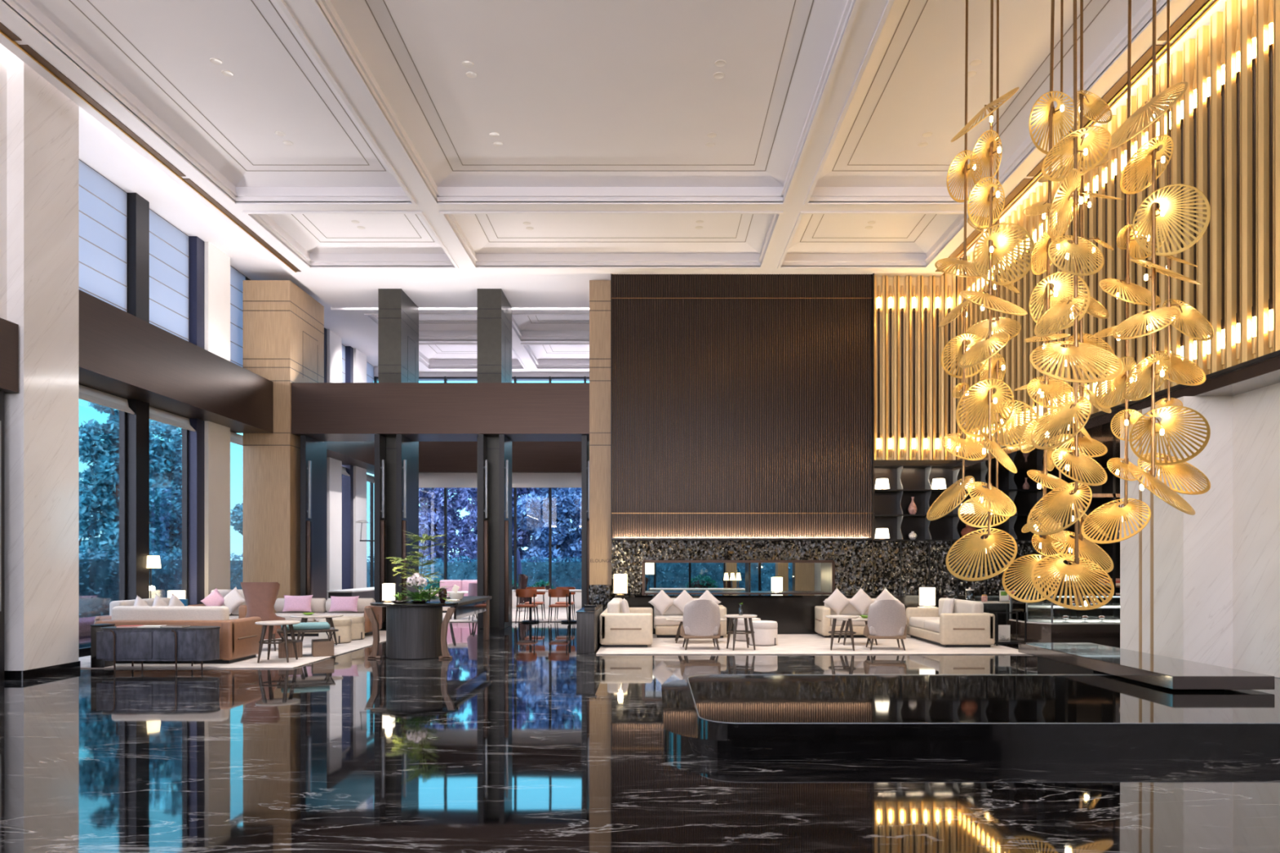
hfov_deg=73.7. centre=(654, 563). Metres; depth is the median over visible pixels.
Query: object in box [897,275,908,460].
trim
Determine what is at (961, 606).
cushion
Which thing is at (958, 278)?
trim
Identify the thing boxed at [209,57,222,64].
recessed light
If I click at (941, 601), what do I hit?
cushion
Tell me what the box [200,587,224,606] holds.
throw pillow
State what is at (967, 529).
vase
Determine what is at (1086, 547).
pendant light
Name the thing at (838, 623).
seat cushion
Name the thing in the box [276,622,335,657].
upholstered bench
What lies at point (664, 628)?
sofa
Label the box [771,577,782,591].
table lamp
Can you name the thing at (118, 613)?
cushion
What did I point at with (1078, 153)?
trim
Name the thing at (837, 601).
throw pillow
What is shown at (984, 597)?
jar
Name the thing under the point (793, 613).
wall
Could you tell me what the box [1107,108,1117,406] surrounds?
trim
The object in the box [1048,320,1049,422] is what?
tube light
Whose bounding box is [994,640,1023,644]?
tray
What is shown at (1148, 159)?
pendant light
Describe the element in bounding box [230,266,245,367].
blind
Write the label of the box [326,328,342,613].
column
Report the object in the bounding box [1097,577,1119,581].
book
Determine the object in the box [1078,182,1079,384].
tube light
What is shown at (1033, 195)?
trim
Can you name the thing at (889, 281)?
trim
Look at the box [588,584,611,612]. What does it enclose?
trim
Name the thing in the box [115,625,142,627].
booklet
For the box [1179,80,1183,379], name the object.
tube light
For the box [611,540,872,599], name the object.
wall
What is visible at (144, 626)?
booklet
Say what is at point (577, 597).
sill
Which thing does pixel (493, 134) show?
recessed light
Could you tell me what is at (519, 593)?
dining chair
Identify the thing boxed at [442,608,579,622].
rug
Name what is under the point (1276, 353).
trim
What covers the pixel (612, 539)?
light
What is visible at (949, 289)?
tube light
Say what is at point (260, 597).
chair
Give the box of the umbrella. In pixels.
[513,547,521,587]
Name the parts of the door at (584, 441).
handle, handle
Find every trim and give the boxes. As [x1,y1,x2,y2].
[0,22,301,272]
[188,235,204,604]
[324,328,326,382]
[342,346,353,589]
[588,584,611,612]
[642,560,835,593]
[872,541,1044,593]
[874,275,884,460]
[884,275,897,460]
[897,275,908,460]
[908,275,919,460]
[920,275,932,460]
[932,274,943,460]
[934,0,1212,272]
[942,0,1218,275]
[943,266,955,460]
[956,265,961,460]
[957,350,1279,462]
[961,266,965,455]
[965,253,970,457]
[970,251,974,455]
[974,247,979,453]
[979,244,984,452]
[984,237,988,449]
[991,233,995,440]
[995,229,999,445]
[1000,217,1005,445]
[1005,212,1011,443]
[1011,210,1017,441]
[1017,200,1023,439]
[1023,194,1030,437]
[1030,187,1036,429]
[1036,182,1043,429]
[1043,179,1050,428]
[1050,167,1057,426]
[1057,161,1065,404]
[1065,156,1073,422]
[1073,152,1079,418]
[1082,145,1089,416]
[1089,128,1098,414]
[1098,119,1107,411]
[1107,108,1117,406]
[1117,97,1127,404]
[1128,88,1137,401]
[1137,77,1148,397]
[1148,66,1159,393]
[1160,54,1172,391]
[1172,41,1185,386]
[1185,29,1198,382]
[1198,15,1212,377]
[1212,0,1226,373]
[1226,0,1241,368]
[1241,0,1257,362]
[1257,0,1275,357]
[1275,0,1279,351]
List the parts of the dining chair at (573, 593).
seat, backrest, leg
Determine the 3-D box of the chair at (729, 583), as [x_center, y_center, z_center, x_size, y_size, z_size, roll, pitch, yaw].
[1.940,0.921,24.203,0.580,1.163,0.600,0,0,16]
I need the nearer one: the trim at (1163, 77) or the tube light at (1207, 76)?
the tube light at (1207, 76)
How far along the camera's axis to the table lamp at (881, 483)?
19.16 m
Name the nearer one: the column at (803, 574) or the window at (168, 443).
the window at (168, 443)
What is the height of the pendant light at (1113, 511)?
6.669 m
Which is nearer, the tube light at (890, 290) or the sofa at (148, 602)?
the sofa at (148, 602)
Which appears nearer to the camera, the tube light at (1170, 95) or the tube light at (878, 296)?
the tube light at (1170, 95)
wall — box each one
[0,43,6,319]
[79,106,377,366]
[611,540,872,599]
[616,593,1071,635]
[873,469,1119,618]
[955,267,956,460]
[1041,471,1055,540]
[1120,395,1232,668]
[1232,382,1279,677]
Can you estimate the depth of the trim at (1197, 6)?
11.51 m
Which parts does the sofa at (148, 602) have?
backrest, armrest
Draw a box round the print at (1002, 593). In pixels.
[1000,591,1007,595]
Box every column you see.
[4,48,79,671]
[126,192,149,599]
[204,241,230,597]
[242,280,324,613]
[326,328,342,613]
[353,348,366,588]
[377,288,418,627]
[476,288,511,627]
[589,280,611,584]
[725,563,737,591]
[775,563,788,591]
[792,563,814,591]
[814,563,821,591]
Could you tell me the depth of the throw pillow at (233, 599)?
17.20 m
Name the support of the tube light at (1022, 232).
attached to the wall
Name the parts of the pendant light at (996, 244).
lamp shade, lamp shade, lamp shade, lamp shade, lamp shade, lamp shade, rod, lamp shade, lamp shade, bulb, lamp shade, lamp shade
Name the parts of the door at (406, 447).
handle, handle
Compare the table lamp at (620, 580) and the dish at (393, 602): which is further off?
the table lamp at (620, 580)
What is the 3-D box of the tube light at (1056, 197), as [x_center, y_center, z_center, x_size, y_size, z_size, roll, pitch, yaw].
[6.865,-4.335,14.527,0.080,3.870,0.080,0,0,0]
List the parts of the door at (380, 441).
handle, handle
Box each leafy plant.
[388,592,410,601]
[409,585,452,602]
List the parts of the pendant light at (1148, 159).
bulb, lamp shade, bulb, lamp shade, lamp shade, lamp shade, rod, lamp shade, bulb, bulb, bulb, bulb, lamp shade, lamp shade, lamp shade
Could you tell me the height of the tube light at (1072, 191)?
3.870 m
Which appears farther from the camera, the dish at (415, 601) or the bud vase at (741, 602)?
the bud vase at (741, 602)
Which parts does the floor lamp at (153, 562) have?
lamp shade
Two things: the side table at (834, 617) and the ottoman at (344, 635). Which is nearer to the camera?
the side table at (834, 617)
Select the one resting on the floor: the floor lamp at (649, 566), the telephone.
the floor lamp at (649, 566)
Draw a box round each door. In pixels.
[0,390,4,680]
[300,435,326,612]
[374,434,386,627]
[395,434,417,600]
[478,434,488,628]
[498,434,511,628]
[581,435,589,608]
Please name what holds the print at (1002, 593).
attached to the menu stand at (1003, 596)
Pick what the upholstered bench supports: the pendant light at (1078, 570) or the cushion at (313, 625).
the cushion at (313, 625)
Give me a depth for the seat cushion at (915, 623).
16.60 m
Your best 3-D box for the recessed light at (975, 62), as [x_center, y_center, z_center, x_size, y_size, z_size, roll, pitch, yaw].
[4.411,-6.879,11.711,0.160,0.010,0.160,0,0,0]
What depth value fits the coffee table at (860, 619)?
15.55 m
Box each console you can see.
[364,595,492,659]
[974,600,1009,625]
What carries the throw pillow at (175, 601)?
on the sofa at (148, 602)
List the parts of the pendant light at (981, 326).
lamp shade, lamp shade, lamp shade, lamp shade, rod, lamp shade, lamp shade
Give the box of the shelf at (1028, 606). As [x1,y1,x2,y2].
[1027,605,1119,608]
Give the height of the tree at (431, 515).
8.614 m
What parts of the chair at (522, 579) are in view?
backrest, seat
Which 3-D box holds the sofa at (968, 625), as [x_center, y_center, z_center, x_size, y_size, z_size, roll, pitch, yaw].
[5.550,1.082,16.150,0.950,0.800,2.220,0,0,0]
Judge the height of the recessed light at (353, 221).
0.010 m
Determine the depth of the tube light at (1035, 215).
15.32 m
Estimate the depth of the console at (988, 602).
16.72 m
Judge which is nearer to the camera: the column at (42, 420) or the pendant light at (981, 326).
the pendant light at (981, 326)
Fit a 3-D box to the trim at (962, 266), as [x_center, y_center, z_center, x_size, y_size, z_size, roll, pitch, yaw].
[6.865,-4.510,18.772,0.130,4.380,0.241,0,0,0]
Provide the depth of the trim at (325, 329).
24.33 m
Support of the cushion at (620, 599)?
on the sofa at (617, 628)
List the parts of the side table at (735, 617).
leg, leg, leg, leg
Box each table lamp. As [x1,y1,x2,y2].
[167,591,185,599]
[382,583,395,602]
[613,574,626,595]
[723,573,728,588]
[729,573,735,588]
[735,573,741,588]
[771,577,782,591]
[874,478,889,489]
[875,528,889,539]
[919,587,935,607]
[931,478,946,489]
[960,503,974,514]
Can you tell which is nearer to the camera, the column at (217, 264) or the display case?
the display case
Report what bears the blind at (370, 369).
attached to the window at (370, 486)
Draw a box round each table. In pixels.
[96,626,220,671]
[254,620,300,662]
[276,626,335,633]
[289,613,343,644]
[446,591,477,619]
[513,589,581,622]
[648,588,745,591]
[666,617,726,643]
[724,614,756,650]
[826,614,858,650]
[836,617,877,645]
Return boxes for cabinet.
[575,604,603,653]
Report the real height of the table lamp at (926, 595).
0.390 m
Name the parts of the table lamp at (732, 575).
lamp shade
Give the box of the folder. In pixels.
[445,599,460,601]
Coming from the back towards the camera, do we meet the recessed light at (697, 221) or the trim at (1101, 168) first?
the recessed light at (697, 221)
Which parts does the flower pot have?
pot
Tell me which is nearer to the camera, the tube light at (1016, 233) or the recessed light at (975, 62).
the recessed light at (975, 62)
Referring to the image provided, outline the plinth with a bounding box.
[661,674,1279,759]
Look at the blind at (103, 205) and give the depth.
14.74 m
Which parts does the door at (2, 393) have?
handle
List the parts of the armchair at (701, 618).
armrest, leg, backrest, seat frame, seat, leg, armrest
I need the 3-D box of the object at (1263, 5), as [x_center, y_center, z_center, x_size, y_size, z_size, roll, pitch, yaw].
[6.865,-4.510,9.487,0.130,4.380,0.241,0,0,0]
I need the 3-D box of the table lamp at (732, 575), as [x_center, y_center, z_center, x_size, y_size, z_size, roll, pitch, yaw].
[2.120,0.459,23.100,0.150,0.420,0.150,0,0,0]
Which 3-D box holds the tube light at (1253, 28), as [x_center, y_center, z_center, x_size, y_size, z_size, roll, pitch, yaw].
[6.865,-4.335,9.752,0.080,3.870,0.080,0,0,0]
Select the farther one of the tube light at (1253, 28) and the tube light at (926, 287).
the tube light at (926, 287)
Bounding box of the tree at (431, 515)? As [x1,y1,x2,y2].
[418,488,475,562]
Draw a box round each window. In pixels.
[79,159,126,653]
[149,209,188,605]
[230,265,250,590]
[342,345,345,589]
[366,362,373,587]
[373,376,760,591]
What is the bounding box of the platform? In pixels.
[1017,642,1275,689]
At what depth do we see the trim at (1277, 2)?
9.33 m
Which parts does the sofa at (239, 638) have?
armrest, backrest, armrest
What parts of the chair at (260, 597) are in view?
leg, seat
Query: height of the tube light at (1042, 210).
3.870 m
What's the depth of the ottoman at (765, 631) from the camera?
15.36 m
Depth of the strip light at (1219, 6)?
12.01 m
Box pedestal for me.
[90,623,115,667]
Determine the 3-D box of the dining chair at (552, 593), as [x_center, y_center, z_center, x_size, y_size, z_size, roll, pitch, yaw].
[-2.350,1.053,21.135,0.517,0.861,0.530,0,0,0]
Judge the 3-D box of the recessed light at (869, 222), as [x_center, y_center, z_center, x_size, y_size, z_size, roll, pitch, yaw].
[4.386,-6.879,17.200,0.160,0.010,0.160,0,0,0]
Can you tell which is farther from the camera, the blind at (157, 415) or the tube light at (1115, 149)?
the blind at (157, 415)
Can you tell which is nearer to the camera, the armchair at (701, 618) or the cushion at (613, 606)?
the armchair at (701, 618)
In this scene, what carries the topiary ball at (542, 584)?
on the ground
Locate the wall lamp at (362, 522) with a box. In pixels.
[355,520,374,541]
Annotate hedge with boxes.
[418,555,792,591]
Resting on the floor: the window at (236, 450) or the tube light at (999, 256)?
the window at (236, 450)
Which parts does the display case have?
glass, lid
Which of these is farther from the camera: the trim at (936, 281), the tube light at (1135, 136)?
the trim at (936, 281)
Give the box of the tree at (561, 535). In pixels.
[511,488,581,562]
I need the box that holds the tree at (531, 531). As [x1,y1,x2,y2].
[520,488,577,560]
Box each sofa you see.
[93,606,261,663]
[94,597,169,621]
[187,589,246,619]
[274,598,382,636]
[431,579,477,613]
[599,598,653,647]
[653,598,726,637]
[814,598,906,637]
[906,598,995,647]
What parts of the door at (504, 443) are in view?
handle, handle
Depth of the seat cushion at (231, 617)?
16.95 m
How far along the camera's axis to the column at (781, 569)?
24.50 m
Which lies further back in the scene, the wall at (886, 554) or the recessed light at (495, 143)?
the wall at (886, 554)
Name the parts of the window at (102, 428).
glass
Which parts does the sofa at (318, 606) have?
armrest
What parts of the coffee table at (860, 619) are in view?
leg, leg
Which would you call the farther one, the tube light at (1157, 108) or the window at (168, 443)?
the window at (168, 443)
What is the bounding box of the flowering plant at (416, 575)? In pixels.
[399,572,435,601]
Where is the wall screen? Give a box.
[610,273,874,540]
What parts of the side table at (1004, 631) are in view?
leg, rail, panel, leg, leg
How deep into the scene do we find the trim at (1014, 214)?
16.19 m
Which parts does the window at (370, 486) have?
glass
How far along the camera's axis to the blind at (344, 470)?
26.13 m
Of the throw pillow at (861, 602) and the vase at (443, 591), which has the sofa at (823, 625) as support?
the throw pillow at (861, 602)
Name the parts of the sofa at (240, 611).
armrest, armrest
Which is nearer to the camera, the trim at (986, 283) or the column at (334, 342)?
the trim at (986, 283)
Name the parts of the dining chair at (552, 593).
leg, backrest, seat, leg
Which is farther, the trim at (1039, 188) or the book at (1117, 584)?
the book at (1117, 584)
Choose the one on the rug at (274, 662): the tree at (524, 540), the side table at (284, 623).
the side table at (284, 623)
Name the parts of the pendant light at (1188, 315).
rod, lamp shade, lamp shade, lamp shade, lamp shade, lamp shade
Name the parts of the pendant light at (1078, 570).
lamp shade, lamp shade, lamp shade, lamp shade, lamp shade, rod, lamp shade, lamp shade, lamp shade, lamp shade, bulb, bulb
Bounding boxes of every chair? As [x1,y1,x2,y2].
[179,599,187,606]
[240,582,285,651]
[467,582,477,621]
[515,589,538,624]
[517,573,538,612]
[524,586,545,620]
[547,589,570,624]
[554,586,575,620]
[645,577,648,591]
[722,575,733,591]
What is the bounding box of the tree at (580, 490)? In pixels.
[575,489,581,560]
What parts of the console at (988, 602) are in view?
leg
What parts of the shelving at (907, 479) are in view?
cornice, shelf, shelf, shelf, shelf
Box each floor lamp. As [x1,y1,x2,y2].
[146,555,160,598]
[645,563,653,591]
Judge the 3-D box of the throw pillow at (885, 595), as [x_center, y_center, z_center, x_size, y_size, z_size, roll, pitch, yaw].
[4.720,0.772,17.360,0.594,0.576,0.190,0,0,0]
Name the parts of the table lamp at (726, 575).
lamp shade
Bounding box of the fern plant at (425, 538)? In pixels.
[383,529,446,593]
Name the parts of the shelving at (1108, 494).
shelf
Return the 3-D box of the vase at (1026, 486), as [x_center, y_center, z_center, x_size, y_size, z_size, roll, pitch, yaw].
[8.390,-1.801,19.250,0.160,0.270,0.160,0,0,0]
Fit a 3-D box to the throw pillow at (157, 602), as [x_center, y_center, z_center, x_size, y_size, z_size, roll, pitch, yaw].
[-8.680,0.780,15.000,0.188,0.513,0.537,0,0,0]
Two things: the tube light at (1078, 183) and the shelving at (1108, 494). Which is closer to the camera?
the tube light at (1078, 183)
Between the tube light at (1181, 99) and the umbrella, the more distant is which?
the umbrella
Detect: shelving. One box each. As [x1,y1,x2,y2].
[871,460,1048,541]
[1055,467,1119,618]
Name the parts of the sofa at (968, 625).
armrest, armrest, backrest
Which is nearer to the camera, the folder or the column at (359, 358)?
the folder
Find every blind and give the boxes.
[79,160,127,312]
[79,384,134,414]
[149,208,189,341]
[149,406,195,431]
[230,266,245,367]
[230,431,243,445]
[342,344,345,382]
[342,466,349,475]
[366,361,373,382]
[366,474,374,483]
[418,472,581,488]
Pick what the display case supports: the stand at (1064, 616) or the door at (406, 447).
the stand at (1064, 616)
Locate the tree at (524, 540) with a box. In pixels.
[466,488,541,561]
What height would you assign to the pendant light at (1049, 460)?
6.535 m
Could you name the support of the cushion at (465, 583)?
on the sofa at (463, 584)
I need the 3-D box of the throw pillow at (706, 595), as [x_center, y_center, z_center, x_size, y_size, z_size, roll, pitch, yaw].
[1.080,0.782,17.360,0.566,0.548,0.181,0,0,0]
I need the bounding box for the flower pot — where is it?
[545,582,550,590]
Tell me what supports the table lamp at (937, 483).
on the shelving at (907, 479)
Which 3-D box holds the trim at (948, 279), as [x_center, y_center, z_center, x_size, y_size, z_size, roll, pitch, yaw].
[6.654,-4.510,19.235,0.241,4.380,0.130,0,0,0]
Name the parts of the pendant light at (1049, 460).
lamp shade, lamp shade, lamp shade, rod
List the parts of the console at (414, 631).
leg, leg, leg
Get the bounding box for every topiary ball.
[424,578,444,590]
[511,578,518,590]
[529,579,555,589]
[684,573,718,591]
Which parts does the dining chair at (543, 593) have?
seat, backrest, leg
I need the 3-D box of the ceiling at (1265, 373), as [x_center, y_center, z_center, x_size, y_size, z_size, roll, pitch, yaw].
[9.910,-2.195,6.800,6.180,0.150,25.600,0,0,0]
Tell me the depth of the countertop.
22.42 m
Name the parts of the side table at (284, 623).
leg, leg, leg, leg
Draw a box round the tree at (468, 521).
[457,488,518,562]
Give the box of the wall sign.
[590,559,611,562]
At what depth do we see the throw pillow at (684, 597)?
17.32 m
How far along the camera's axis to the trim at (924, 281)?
19.21 m
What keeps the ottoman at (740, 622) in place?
on the rug at (787, 644)
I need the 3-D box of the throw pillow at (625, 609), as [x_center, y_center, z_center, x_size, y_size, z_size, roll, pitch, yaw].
[-0.520,0.842,15.600,0.163,0.412,0.420,0,0,0]
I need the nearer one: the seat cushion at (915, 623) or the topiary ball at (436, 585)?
the seat cushion at (915, 623)
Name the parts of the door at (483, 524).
handle, handle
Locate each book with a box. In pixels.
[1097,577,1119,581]
[1097,582,1119,585]
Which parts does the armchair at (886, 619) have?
armrest, leg, seat frame, seat, backrest, leg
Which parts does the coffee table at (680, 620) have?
leg, leg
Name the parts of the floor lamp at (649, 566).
lamp shade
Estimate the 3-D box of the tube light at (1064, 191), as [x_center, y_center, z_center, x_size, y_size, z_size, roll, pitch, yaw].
[6.865,-4.335,14.262,0.080,3.870,0.080,0,0,0]
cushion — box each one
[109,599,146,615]
[111,606,229,620]
[143,597,169,606]
[210,589,232,615]
[229,615,238,619]
[231,589,246,615]
[275,612,326,622]
[280,622,329,630]
[315,613,364,622]
[318,617,351,626]
[334,615,364,623]
[440,579,462,595]
[462,579,477,595]
[607,600,621,613]
[612,598,622,613]
[653,598,683,615]
[653,615,683,626]
[737,617,760,625]
[747,620,777,629]
[824,598,861,615]
[831,615,865,626]
[863,598,897,615]
[909,617,939,629]
[924,620,939,632]
[938,598,960,615]
[955,600,983,613]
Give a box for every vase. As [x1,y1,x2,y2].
[438,587,447,602]
[738,602,742,615]
[907,497,917,514]
[908,531,916,539]
[960,524,977,539]
[1022,477,1030,489]
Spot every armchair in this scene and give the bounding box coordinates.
[680,599,720,650]
[863,600,906,650]
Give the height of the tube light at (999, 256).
3.870 m
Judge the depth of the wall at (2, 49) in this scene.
11.03 m
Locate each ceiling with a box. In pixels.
[0,0,1214,307]
[330,306,589,372]
[951,355,1279,471]
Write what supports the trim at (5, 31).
attached to the ceiling at (603, 113)
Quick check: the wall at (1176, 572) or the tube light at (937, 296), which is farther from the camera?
the tube light at (937, 296)
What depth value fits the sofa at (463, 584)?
26.31 m
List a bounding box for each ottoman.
[318,617,351,644]
[334,615,364,640]
[735,617,760,641]
[747,620,777,646]
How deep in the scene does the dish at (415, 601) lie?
13.50 m
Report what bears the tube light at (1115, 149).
attached to the wall
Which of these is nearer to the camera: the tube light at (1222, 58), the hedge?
the tube light at (1222, 58)
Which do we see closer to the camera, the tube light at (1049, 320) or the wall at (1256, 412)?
the wall at (1256, 412)
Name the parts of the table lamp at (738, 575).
lamp shade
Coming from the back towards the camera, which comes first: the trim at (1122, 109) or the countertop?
the countertop
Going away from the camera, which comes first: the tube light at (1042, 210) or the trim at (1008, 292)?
the tube light at (1042, 210)
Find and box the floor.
[0,622,1279,852]
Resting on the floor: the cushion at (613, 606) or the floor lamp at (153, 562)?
the floor lamp at (153, 562)
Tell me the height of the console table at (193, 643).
0.601 m
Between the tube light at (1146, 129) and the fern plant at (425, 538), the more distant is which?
the fern plant at (425, 538)
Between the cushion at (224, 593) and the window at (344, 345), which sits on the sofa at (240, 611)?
the cushion at (224, 593)
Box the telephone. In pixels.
[583,604,596,610]
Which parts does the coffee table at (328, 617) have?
leg, leg, leg, leg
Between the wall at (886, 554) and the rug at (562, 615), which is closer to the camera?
the wall at (886, 554)
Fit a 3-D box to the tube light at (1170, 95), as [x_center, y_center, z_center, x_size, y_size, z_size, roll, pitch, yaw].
[6.865,-4.335,11.344,0.080,3.870,0.080,0,0,0]
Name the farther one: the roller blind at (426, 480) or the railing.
the railing
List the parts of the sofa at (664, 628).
armrest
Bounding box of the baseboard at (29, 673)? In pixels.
[4,661,80,679]
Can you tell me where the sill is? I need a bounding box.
[419,590,581,608]
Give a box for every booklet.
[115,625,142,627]
[137,625,166,627]
[160,625,191,627]
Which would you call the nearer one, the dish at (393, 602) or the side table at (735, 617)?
the dish at (393, 602)
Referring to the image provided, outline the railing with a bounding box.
[373,366,589,381]
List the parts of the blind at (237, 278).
fold rod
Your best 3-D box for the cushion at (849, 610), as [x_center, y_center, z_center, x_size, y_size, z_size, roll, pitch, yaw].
[3.902,0.892,17.630,0.755,0.340,0.220,0,0,0]
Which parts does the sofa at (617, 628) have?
backrest, armrest, armrest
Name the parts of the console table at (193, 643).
panel, leg, door, door, leg, panel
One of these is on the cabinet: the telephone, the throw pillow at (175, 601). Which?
the telephone
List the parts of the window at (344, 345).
glass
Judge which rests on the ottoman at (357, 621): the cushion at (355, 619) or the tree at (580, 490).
the cushion at (355, 619)
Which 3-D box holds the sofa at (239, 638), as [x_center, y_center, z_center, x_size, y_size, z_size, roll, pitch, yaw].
[-7.280,1.062,13.120,2.070,0.840,1.020,0,0,0]
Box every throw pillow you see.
[133,595,148,606]
[151,594,168,606]
[168,593,184,606]
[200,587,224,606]
[223,586,244,613]
[282,595,312,612]
[328,595,359,612]
[621,598,630,613]
[648,589,673,615]
[673,588,694,613]
[697,589,720,604]
[823,587,849,614]
[849,587,874,615]
[874,587,899,601]
[942,596,954,613]
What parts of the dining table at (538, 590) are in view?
leg, leg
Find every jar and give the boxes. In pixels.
[964,587,974,600]
[981,594,987,601]
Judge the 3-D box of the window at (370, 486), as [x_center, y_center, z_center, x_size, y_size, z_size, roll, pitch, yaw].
[-9.600,-2.610,28.325,0.100,8.220,1.450,0,0,0]
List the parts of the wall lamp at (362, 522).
lamp shade, arm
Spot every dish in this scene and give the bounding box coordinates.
[389,600,408,603]
[409,600,429,603]
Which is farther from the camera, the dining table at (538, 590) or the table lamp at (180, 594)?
the dining table at (538, 590)
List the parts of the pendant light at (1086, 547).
lamp shade, lamp shade, rod, lamp shade, lamp shade, lamp shade, lamp shade, lamp shade, lamp shade, lamp shade, lamp shade, lamp shade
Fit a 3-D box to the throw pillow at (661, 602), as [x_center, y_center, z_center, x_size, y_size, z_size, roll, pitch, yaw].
[0.160,0.782,17.360,0.566,0.548,0.181,0,0,0]
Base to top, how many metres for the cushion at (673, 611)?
0.350 m
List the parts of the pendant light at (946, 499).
lamp shade, lamp shade, lamp shade, lamp shade, lamp shade, lamp shade, lamp shade, rod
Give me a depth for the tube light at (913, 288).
19.22 m
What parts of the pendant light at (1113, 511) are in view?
lamp shade, lamp shade, lamp shade, lamp shade, lamp shade, rod, lamp shade, lamp shade, lamp shade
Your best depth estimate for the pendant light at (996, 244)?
8.57 m
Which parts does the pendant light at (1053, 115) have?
lamp shade, lamp shade, lamp shade, lamp shade, lamp shade, rod, lamp shade, lamp shade, lamp shade, lamp shade, lamp shade, bulb, lamp shade, bulb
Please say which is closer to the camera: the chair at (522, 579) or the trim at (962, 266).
the trim at (962, 266)
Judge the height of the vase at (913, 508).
0.400 m
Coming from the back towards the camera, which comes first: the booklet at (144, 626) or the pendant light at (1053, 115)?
the booklet at (144, 626)
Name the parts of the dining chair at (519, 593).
leg, backrest, seat, leg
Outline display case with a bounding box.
[1007,593,1119,648]
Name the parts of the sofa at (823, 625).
armrest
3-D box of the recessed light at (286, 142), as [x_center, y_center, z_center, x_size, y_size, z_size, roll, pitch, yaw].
[-5.985,-6.879,13.946,0.160,0.010,0.160,0,0,0]
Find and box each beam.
[0,317,18,392]
[79,289,273,433]
[291,382,589,441]
[324,441,374,474]
[418,441,581,472]
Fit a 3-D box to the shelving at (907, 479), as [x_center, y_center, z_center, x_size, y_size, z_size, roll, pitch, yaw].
[7.180,-1.417,19.350,4.640,1.805,0.540,0,0,0]
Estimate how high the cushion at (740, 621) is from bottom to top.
0.120 m
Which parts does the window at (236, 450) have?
glass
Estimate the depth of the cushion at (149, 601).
15.12 m
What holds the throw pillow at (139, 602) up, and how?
on the sofa at (148, 602)
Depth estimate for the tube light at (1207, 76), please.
10.54 m
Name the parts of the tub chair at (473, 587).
backrest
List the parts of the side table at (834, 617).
leg, leg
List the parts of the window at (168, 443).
glass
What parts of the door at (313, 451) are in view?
handle, handle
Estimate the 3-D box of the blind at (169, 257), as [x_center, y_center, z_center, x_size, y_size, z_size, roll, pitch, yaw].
[-9.534,-5.430,16.675,0.013,2.540,1.610,0,0,0]
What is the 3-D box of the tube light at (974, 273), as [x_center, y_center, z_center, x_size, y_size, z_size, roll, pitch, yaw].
[6.865,-4.335,18.241,0.080,3.870,0.080,0,0,0]
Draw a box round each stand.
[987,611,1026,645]
[997,590,1015,601]
[1062,615,1069,622]
[1082,615,1088,622]
[1098,615,1106,622]
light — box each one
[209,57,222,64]
[221,70,234,76]
[275,130,285,136]
[282,140,293,145]
[351,220,359,223]
[462,60,473,67]
[465,71,477,78]
[488,131,499,137]
[493,141,502,146]
[611,537,873,540]
[695,220,703,223]
[705,142,715,146]
[706,132,716,137]
[713,71,724,78]
[714,59,726,66]
[865,226,872,229]
[867,221,875,224]
[876,285,880,457]
[888,285,892,457]
[900,285,904,457]
[912,285,915,457]
[917,142,928,146]
[922,131,932,137]
[924,285,927,457]
[926,0,989,520]
[935,285,939,457]
[946,0,1035,581]
[947,285,951,457]
[951,0,1226,267]
[957,0,1038,528]
[967,70,976,77]
[969,58,982,66]
[973,272,974,451]
[977,268,979,448]
[983,264,984,446]
[998,256,999,441]
[1002,0,1090,603]
[1014,0,1063,533]
[1015,233,1017,436]
[1021,231,1022,431]
[1026,0,1123,610]
[1027,220,1029,423]
[1034,215,1035,424]
[1038,0,1124,606]
[1040,209,1042,419]
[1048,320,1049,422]
[1054,196,1057,400]
[1062,191,1064,399]
[1070,191,1072,408]
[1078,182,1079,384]
[1080,0,1168,543]
[1086,171,1088,412]
[1095,164,1097,408]
[1104,0,1210,515]
[1104,154,1106,403]
[1113,142,1116,402]
[1123,133,1126,367]
[1133,123,1137,395]
[1137,0,1213,494]
[1144,123,1147,391]
[1155,104,1159,386]
[1169,95,1170,351]
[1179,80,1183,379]
[1192,67,1196,373]
[1205,55,1209,369]
[1220,42,1224,364]
[1235,28,1239,359]
[1250,13,1255,354]
[1267,0,1272,348]
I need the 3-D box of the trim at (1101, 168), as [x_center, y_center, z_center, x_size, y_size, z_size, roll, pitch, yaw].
[6.865,-4.510,12.935,0.130,4.380,0.241,0,0,0]
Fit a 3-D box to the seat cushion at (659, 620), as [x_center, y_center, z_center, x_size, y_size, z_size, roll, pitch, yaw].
[0.315,1.152,17.355,0.632,0.180,0.730,0,0,0]
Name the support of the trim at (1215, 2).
attached to the ceiling at (603, 113)
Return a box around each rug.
[79,631,386,668]
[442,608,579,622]
[595,634,1026,654]
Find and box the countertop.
[326,586,374,599]
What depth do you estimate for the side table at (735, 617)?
14.65 m
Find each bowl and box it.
[302,613,314,615]
[448,584,464,599]
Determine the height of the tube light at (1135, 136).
3.870 m
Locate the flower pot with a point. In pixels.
(547, 587)
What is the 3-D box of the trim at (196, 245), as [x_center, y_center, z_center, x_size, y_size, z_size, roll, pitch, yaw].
[-9.505,-2.610,17.650,0.250,8.220,0.300,0,0,0]

